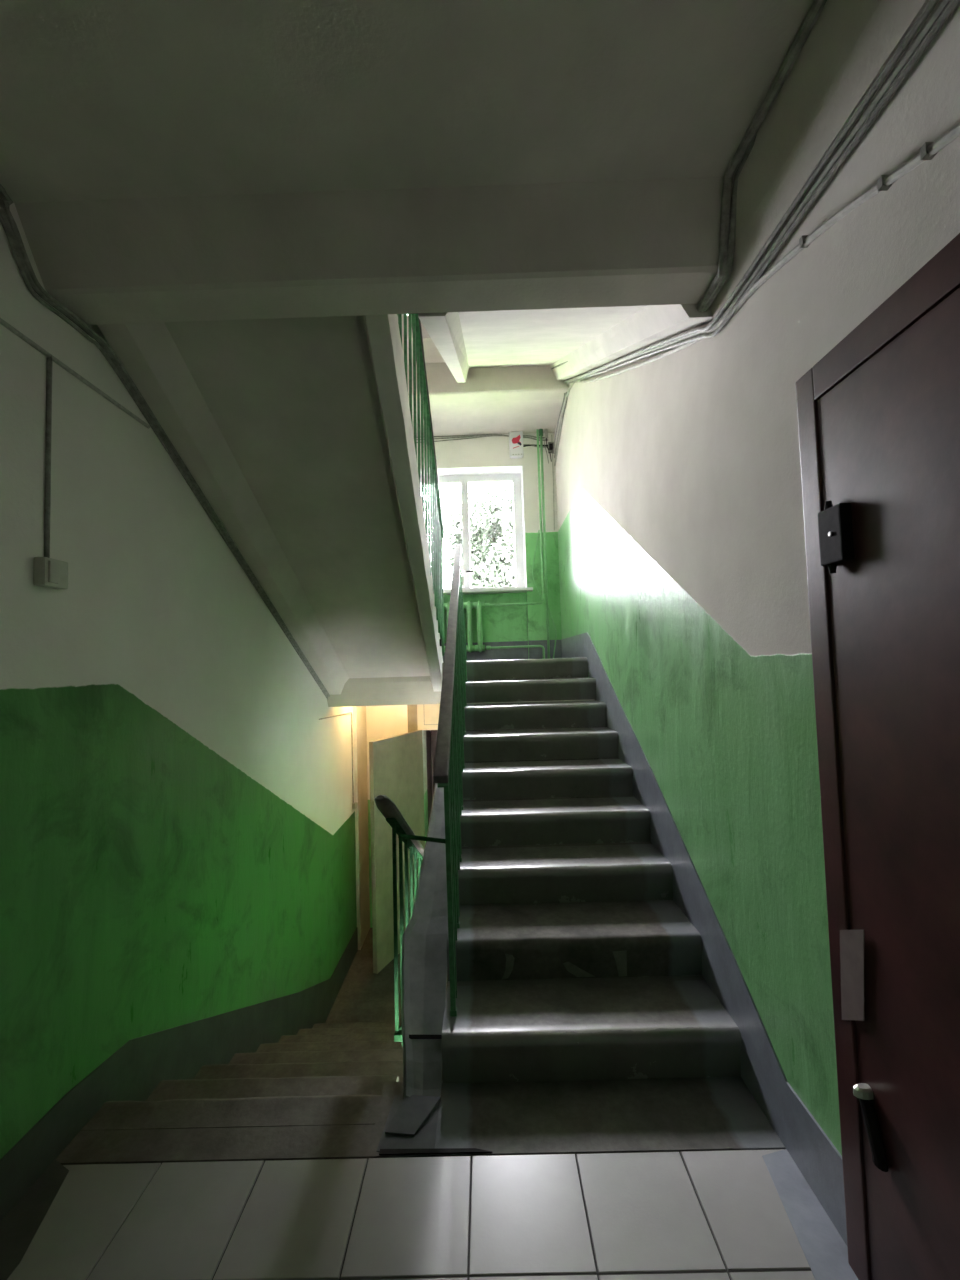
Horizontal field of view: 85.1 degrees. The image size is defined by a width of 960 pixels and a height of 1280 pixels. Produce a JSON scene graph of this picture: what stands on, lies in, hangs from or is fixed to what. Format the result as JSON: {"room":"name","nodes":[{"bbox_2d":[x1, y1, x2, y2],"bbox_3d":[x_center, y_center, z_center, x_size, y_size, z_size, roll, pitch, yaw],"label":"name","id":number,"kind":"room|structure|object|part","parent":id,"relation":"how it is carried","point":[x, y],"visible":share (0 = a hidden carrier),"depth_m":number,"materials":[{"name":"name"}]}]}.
{"room":"apartment building stairwell","nodes":[
{"label":"apartment building stairwell","id":0,"kind":"room"},
{"bbox_2d":[0,203,356,1158],"bbox_3d":[-1.384,-0.577,2.629,0.150,7.101,6.070,-2,-3,0],"label":"wall","id":1,"kind":"structure","parent":0,"point":[177,816],"depth_m":1.91,"materials":[{"name":"green paint"}]},
{"bbox_2d":[44,356,51,557],"bbox_3d":[-1.311,-0.558,1.587,0.014,0.634,0.016,-2,-3,0],"label":"conduit","id":2,"kind":"object","parent":1,"relation":"attached to","point":[49,359],"visible":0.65,"depth_m":1.58,"materials":[{"name":"grey plastic"}]},
{"bbox_2d":[34,557,67,589],"bbox_3d":[-1.285,-0.200,1.572,0.043,0.085,0.087,-2,-3,0],"label":"light switch","id":3,"kind":"object","parent":1,"relation":"attached to","point":[48,572],"visible":1,"depth_m":1.54,"materials":[{"name":"beige plastic"}]},
{"bbox_2d":[0,318,149,428],"bbox_3d":[-1.328,-0.907,0.848,0.014,0.017,2.460,-2,-3,0],"label":"conduit","id":4,"kind":"object","parent":1,"relation":"attached to","point":[2,322],"visible":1,"depth_m":1.67,"materials":[{"name":"grey plastic"}]},
{"bbox_2d":[0,928,357,1220],"bbox_3d":[-1.232,2.144,2.486,0.016,1.446,6.050,-2,-3,0],"label":"baseboard","id":5,"kind":"structure","parent":1,"relation":"attached to","point":[133,1072],"depth_m":2.02,"materials":[{"name":"grey paint"}]},
{"bbox_2d":[319,712,356,809],"bbox_3d":[-1.229,1.122,4.578,0.031,0.965,1.030,-2,-3,0],"label":"conduit","id":6,"kind":"object","parent":1,"relation":"attached to","point":[354,804],"visible":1,"depth_m":5.04,"materials":[{"name":"beige plastic"}]},
{"bbox_2d":[353,706,369,949],"bbox_3d":[-1.204,1.732,5.318,0.030,2.542,0.428,-2,-3,0],"label":"trim","id":7,"kind":"structure","parent":1,"relation":"attached to","point":[359,712],"depth_m":5.24,"materials":[{"name":"white paint"}]},
{"bbox_2d":[327,662,443,706],"bbox_3d":[-0.190,0.385,4.954,2.143,0.353,1.450,-2,-3,0],"label":"floor","id":8,"kind":"structure","parent":0,"point":[414,690],"depth_m":4.29,"materials":[{"name":"concrete"}]},
{"bbox_2d":[97,314,442,694],"bbox_3d":[-0.790,-0.431,3.093,1.022,1.781,2.779,-2,-3,0],"label":"staircase","id":9,"kind":"structure","parent":8,"relation":"on","point":[297,433],"depth_m":2.38,"materials":[{"name":"grey concrete"}]},
{"bbox_2d":[0,184,329,699],"bbox_3d":[-1.290,-0.407,2.217,0.032,1.638,4.365,-2,-3,0],"label":"cable bundle","id":10,"kind":"object","parent":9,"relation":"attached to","point":[7,221],"visible":1,"depth_m":1.93,"materials":[{"name":"grey plastic"}]},
{"bbox_2d":[398,313,444,655],"bbox_3d":[-0.326,-1.152,2.887,0.056,2.429,2.664,-2,-3,0],"label":"stair railing","id":11,"kind":"object","parent":9,"relation":"attached to","point":[427,463],"visible":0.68,"depth_m":3.15,"materials":[{"name":"metal"}]},
{"bbox_3d":[-0.339,-1.594,2.909,0.036,1.444,2.654,-2,-3,0],"label":"rail","id":12,"kind":"part","parent":11,"relation":"part of","materials":[{"name":"green metal"}]},
{"bbox_3d":[-0.340,-1.634,2.911,0.050,1.464,2.664,-2,-3,0],"label":"handrail","id":13,"kind":"part","parent":11,"relation":"part of","materials":[{"name":"plastic"}]},
{"bbox_2d":[539,429,549,658],"bbox_3d":[0.691,-1.024,5.570,0.042,2.486,0.044,-2,-3,0],"label":"pipe","id":14,"kind":"object","parent":8,"relation":"on","point":[540,430],"visible":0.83,"depth_m":5.56,"materials":[{"name":"green metal"}]},
{"bbox_2d":[326,928,447,1080],"bbox_3d":[-0.122,2.967,3.962,2.143,0.120,6.200,-2,-3,0],"label":"floor","id":15,"kind":"structure","parent":0,"point":[364,995],"depth_m":4.37,"materials":[{"name":"grey concrete"}]},
{"bbox_2d":[80,1022,402,1130],"bbox_3d":[-0.760,2.249,2.849,0.928,1.342,2.506,-2,-3,0],"label":"staircase","id":16,"kind":"structure","parent":15,"relation":"on","point":[325,1073],"depth_m":1.98,"materials":[{"name":"grey concrete"}]},
{"bbox_2d":[374,795,444,1045],"bbox_3d":[-0.224,1.647,2.947,0.274,2.060,2.179,-2,-3,0],"label":"stair railing","id":17,"kind":"object","parent":16,"relation":"on","point":[386,806],"visible":0.43,"depth_m":2.29,"materials":[{"name":"metal"}]},
{"bbox_3d":[-0.335,1.220,2.968,0.076,1.199,2.179,-2,-3,0],"label":"handrail","id":18,"kind":"part","parent":17,"relation":"part of","materials":[{"name":"plastic"}]},
{"bbox_3d":[-0.333,1.284,3.030,0.036,1.053,1.933,-2,-3,1],"label":"rail","id":19,"kind":"part","parent":17,"relation":"part of","materials":[{"name":"green metal"}]},
{"bbox_2d":[0,1077,857,1279],"bbox_3d":[-0.191,1.531,0.633,2.143,0.164,2.309,-2,-3,0],"label":"floor","id":20,"kind":"structure","parent":0,"point":[657,1178],"depth_m":1.40,"materials":[{"name":"tile"}]},
{"bbox_2d":[385,1095,440,1135],"bbox_3d":[-0.208,1.493,1.644,0.112,0.014,0.162,-3,-3,20],"label":"metal plate","id":21,"kind":"object","parent":20,"relation":"on","point":[413,1112],"visible":1,"depth_m":1.64,"materials":[{"name":"grey metal"}]},
{"bbox_2d":[401,783,447,1098],"bbox_3d":[-0.235,0.928,2.922,0.198,1.273,2.377,-2,-3,0],"label":"metal sheet","id":22,"kind":"object","parent":20,"relation":"on","point":[424,939],"visible":0.66,"depth_m":2.08,"materials":[{"name":"metal"}]},
{"bbox_2d":[441,657,741,1082],"bbox_3d":[0.375,0.906,3.155,1.015,1.604,2.748,-2,-3,0],"label":"staircase","id":23,"kind":"structure","parent":20,"relation":"on","point":[577,958],"depth_m":2.27,"materials":[{"name":"concrete"}]},
{"bbox_2d":[433,544,467,1016],"bbox_3d":[-0.131,0.269,3.045,0.077,2.272,2.569,-2,-3,0],"label":"stair railing","id":24,"kind":"object","parent":23,"relation":"on","point":[449,763],"visible":1,"depth_m":2.30,"materials":[{"name":"metal"}]},
{"bbox_3d":[-0.152,-0.130,3.064,0.036,1.391,2.499,-2,-3,0],"label":"rail","id":25,"kind":"part","parent":24,"relation":"part of","materials":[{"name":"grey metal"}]},
{"bbox_3d":[-0.157,-0.160,3.066,0.050,1.412,2.569,-2,-3,0],"label":"handrail","id":26,"kind":"part","parent":24,"relation":"part of","materials":[{"name":"plastic"}]},
{"bbox_2d":[426,730,431,824],"bbox_3d":[-0.142,1.881,6.443,1.200,2.292,0.950,-2,-3,0],"label":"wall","id":27,"kind":"structure","parent":0,"point":[428,732],"depth_m":6.21,"materials":[{"name":"paint"}]},
{"bbox_2d":[431,730,437,801],"bbox_3d":[-0.141,1.948,6.390,0.880,2.132,0.050,-2,-3,0],"label":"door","id":28,"kind":"structure","parent":27,"relation":"in","point":[433,732],"depth_m":6.40,"materials":[{"name":"red wood"}]},
{"bbox_2d":[366,314,561,927],"bbox_3d":[-0.219,-0.841,5.875,2.443,7.876,0.450,-2,-3,0],"label":"wall","id":29,"kind":"structure","parent":0,"point":[512,622],"depth_m":5.69,"materials":[{"name":"paint"}]},
{"bbox_2d":[369,704,439,973],"bbox_3d":[-0.465,1.732,5.361,1.587,2.502,0.634,0,-3,-32],"label":"door","id":30,"kind":"structure","parent":29,"relation":"in","point":[395,762],"depth_m":4.94,"materials":[{"name":"grey paint"}]},
{"bbox_3d":[-0.191,0.714,5.563,0.955,0.465,0.022,-2,-3,0],"label":"transom panel","id":31,"kind":"part","parent":30,"relation":"part of","materials":[{"name":"beige paint"}]},
{"bbox_2d":[417,434,508,442],"bbox_3d":[-0.498,-2.194,5.704,1.641,0.076,0.015,-2,-3,0],"label":"cable bundle","id":32,"kind":"object","parent":29,"relation":"attached to","point":[474,435],"visible":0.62,"depth_m":5.70,"materials":[{"name":"grey plastic"}]},
{"bbox_2d":[441,601,484,652],"bbox_3d":[-0.328,-0.134,5.609,0.756,0.550,0.124,-2,-3,0],"label":"radiator","id":33,"kind":"object","parent":29,"relation":"attached to","point":[469,606],"visible":0.33,"depth_m":5.56,"materials":[{"name":"green metal"}]},
{"bbox_2d":[486,645,544,658],"bbox_3d":[0.375,0.140,5.549,0.624,0.178,0.048,-2,-3,10],"label":"pipe","id":34,"kind":"object","parent":33,"relation":"attached to","point":[522,646],"visible":0.91,"depth_m":5.54,"materials":[{"name":"green metal"}]},
{"bbox_2d":[421,465,532,594],"bbox_3d":[-0.166,-1.190,5.774,1.425,1.385,0.365,-2,-3,0],"label":"window","id":35,"kind":"structure","parent":29,"relation":"in","point":[464,476],"depth_m":5.87,"materials":[{"name":"white plastic"}]},
{"bbox_3d":[-0.146,-0.516,5.711,1.425,0.033,0.305,-2,-3,0],"label":"sill","id":36,"kind":"part","parent":35,"relation":"part of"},
{"bbox_2d":[442,640,561,661],"bbox_3d":[-0.192,0.145,5.649,2.143,0.231,0.106,-2,-3,0],"label":"baseboard","id":37,"kind":"structure","parent":29,"relation":"attached to","point":[534,652],"depth_m":5.68,"materials":[{"name":"grey paint"}]},
{"bbox_2d":[485,429,544,606],"bbox_3d":[0.343,-1.308,5.632,0.638,1.892,0.046,-2,-3,7],"label":"pipe","id":38,"kind":"object","parent":29,"relation":"attached to","point":[537,430],"visible":1,"depth_m":5.58,"materials":[{"name":"green metal"}]},
{"bbox_2d":[509,431,523,458],"bbox_3d":[0.393,-2.130,5.677,0.150,0.300,0.058,-2,-3,0],"label":"sign","id":39,"kind":"object","parent":29,"relation":"attached to","point":[515,438],"visible":0.96,"depth_m":5.65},
{"bbox_2d":[523,435,547,447],"bbox_3d":[0.597,-2.163,5.691,0.292,0.148,0.018,-2,-3,2],"label":"cable bundle","id":40,"kind":"object","parent":29,"relation":"attached to","point":[524,436],"visible":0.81,"depth_m":5.69,"materials":[{"name":"plastic"}]},
{"bbox_2d":[532,530,541,599],"bbox_3d":[0.609,-0.806,5.624,0.101,0.754,0.019,-2,-3,13],"label":"cable","id":41,"kind":"object","parent":29,"relation":"attached to","point":[538,530],"visible":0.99,"depth_m":5.63,"materials":[{"name":"green plastic"}]},
{"bbox_2d":[548,442,553,452],"bbox_3d":[0.770,-2.091,5.677,0.060,0.110,0.047,-2,-3,0],"label":"junction box","id":42,"kind":"object","parent":29,"relation":"attached to","point":[550,444],"visible":0.92,"depth_m":5.66,"materials":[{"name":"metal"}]},
{"bbox_2d":[548,605,556,658],"bbox_3d":[0.772,-0.080,5.564,0.093,0.579,0.015,-1,-3,-16],"label":"cable","id":43,"kind":"object","parent":29,"relation":"attached to","point":[548,605],"visible":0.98,"depth_m":5.56,"materials":[{"name":"green plastic"}]},
{"bbox_2d":[551,435,554,529],"bbox_3d":[0.792,-1.711,5.669,0.018,1.050,0.009,-3,-3,21],"label":"cable","id":44,"kind":"object","parent":29,"relation":"attached to","point":[551,435],"visible":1,"depth_m":5.66,"materials":[{"name":"grey plastic"}]},
{"bbox_2d":[0,0,939,324],"bbox_3d":[-0.273,-1.267,0.760,2.143,0.368,2.290,-2,-3,0],"label":"ceiling","id":45,"kind":"structure","parent":0,"point":[161,160],"depth_m":1.35,"materials":[{"name":"white paint"}]},
{"bbox_2d":[697,0,826,311],"bbox_3d":[0.717,-1.251,0.690,0.072,0.211,2.150,-2,-3,0],"label":"cable bundle","id":46,"kind":"object","parent":45,"relation":"attached to","point":[728,210],"visible":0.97,"depth_m":1.44,"materials":[{"name":"grey plastic"}]},
{"bbox_2d":[397,315,568,436],"bbox_3d":[-0.273,-2.449,5.092,2.143,0.496,1.450,-2,-3,0],"label":"ceiling","id":47,"kind":"structure","parent":0,"point":[527,399],"depth_m":4.81,"materials":[{"name":"white paint"}]},
{"bbox_2d":[544,429,551,463],"bbox_3d":[0.729,-2.098,5.659,0.050,0.366,0.092,-4,-3,35],"label":"cable sleeve","id":48,"kind":"object","parent":47,"relation":"hanging from","point":[546,430],"visible":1,"depth_m":5.64,"materials":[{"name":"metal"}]},
{"bbox_2d":[418,304,712,382],"bbox_3d":[0.290,-1.899,3.245,1.020,1.805,2.895,-2,-3,0],"label":"staircase","id":49,"kind":"structure","parent":47,"relation":"attached to","point":[590,338],"depth_m":2.50,"materials":[{"name":"grey concrete"}]},
{"bbox_2d":[554,3,959,1155],"bbox_3d":[0.908,-0.644,2.611,0.150,7.101,6.070,-2,-3,0],"label":"wall","id":50,"kind":"structure","parent":0,"point":[682,549],"depth_m":1.64,"materials":[{"name":"white paint"}]},
{"bbox_2d":[561,632,846,1245],"bbox_3d":[0.881,0.723,3.411,0.016,1.665,4.300,-2,-3,0],"label":"baseboard","id":51,"kind":"structure","parent":50,"relation":"attached to","point":[816,1157],"depth_m":1.83,"materials":[{"name":"grey paint"}]},
{"bbox_2d":[552,0,959,457],"bbox_3d":[0.779,-1.696,2.634,0.039,1.447,5.993,-2,-3,0],"label":"cable bundle","id":52,"kind":"object","parent":50,"relation":"attached to","point":[944,9],"visible":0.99,"depth_m":1.18,"materials":[{"name":"grey plastic"}]},
{"bbox_2d":[554,122,959,465],"bbox_3d":[0.803,-1.459,3.052,0.020,1.708,5.176,-2,-3,0],"label":"conduit","id":53,"kind":"object","parent":50,"relation":"attached to","point":[928,150],"visible":0.94,"depth_m":1.17,"materials":[{"name":"white plastic"}]},
{"bbox_2d":[796,233,959,1279],"bbox_3d":[0.820,0.374,0.732,0.059,2.104,1.073,-2,-3,0],"label":"door","id":54,"kind":"structure","parent":50,"relation":"in","point":[879,413],"depth_m":1.04,"materials":[{"name":"red metal"}]},
{"label":"outside","id":55,"kind":"structure","parent":0,"visible":0},
{"bbox_3d":[0.335,4.216,25.974,50.000,0.300,37.700,-2,-3,0],"label":"ground","id":56,"kind":"structure","parent":55,"visible":0},
{"bbox_2d":[421,485,462,586],"bbox_3d":[-1.147,0.008,8.706,1.928,6.714,1.277,-1,-3,-15],"label":"tree","id":57,"kind":"object","parent":56,"relation":"on","point":[441,486],"visible":0.08,"depth_m":8.87,"materials":[{"name":"green plant"}]},
{"bbox_2d":[444,483,515,587],"bbox_3d":[0.331,0.032,11.007,2.182,6.805,1.642,-2,-3,0],"label":"tree","id":58,"kind":"object","parent":56,"relation":"on","point":[492,564],"visible":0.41,"depth_m":10.65,"materials":[{"name":"green plant"}]}
]}

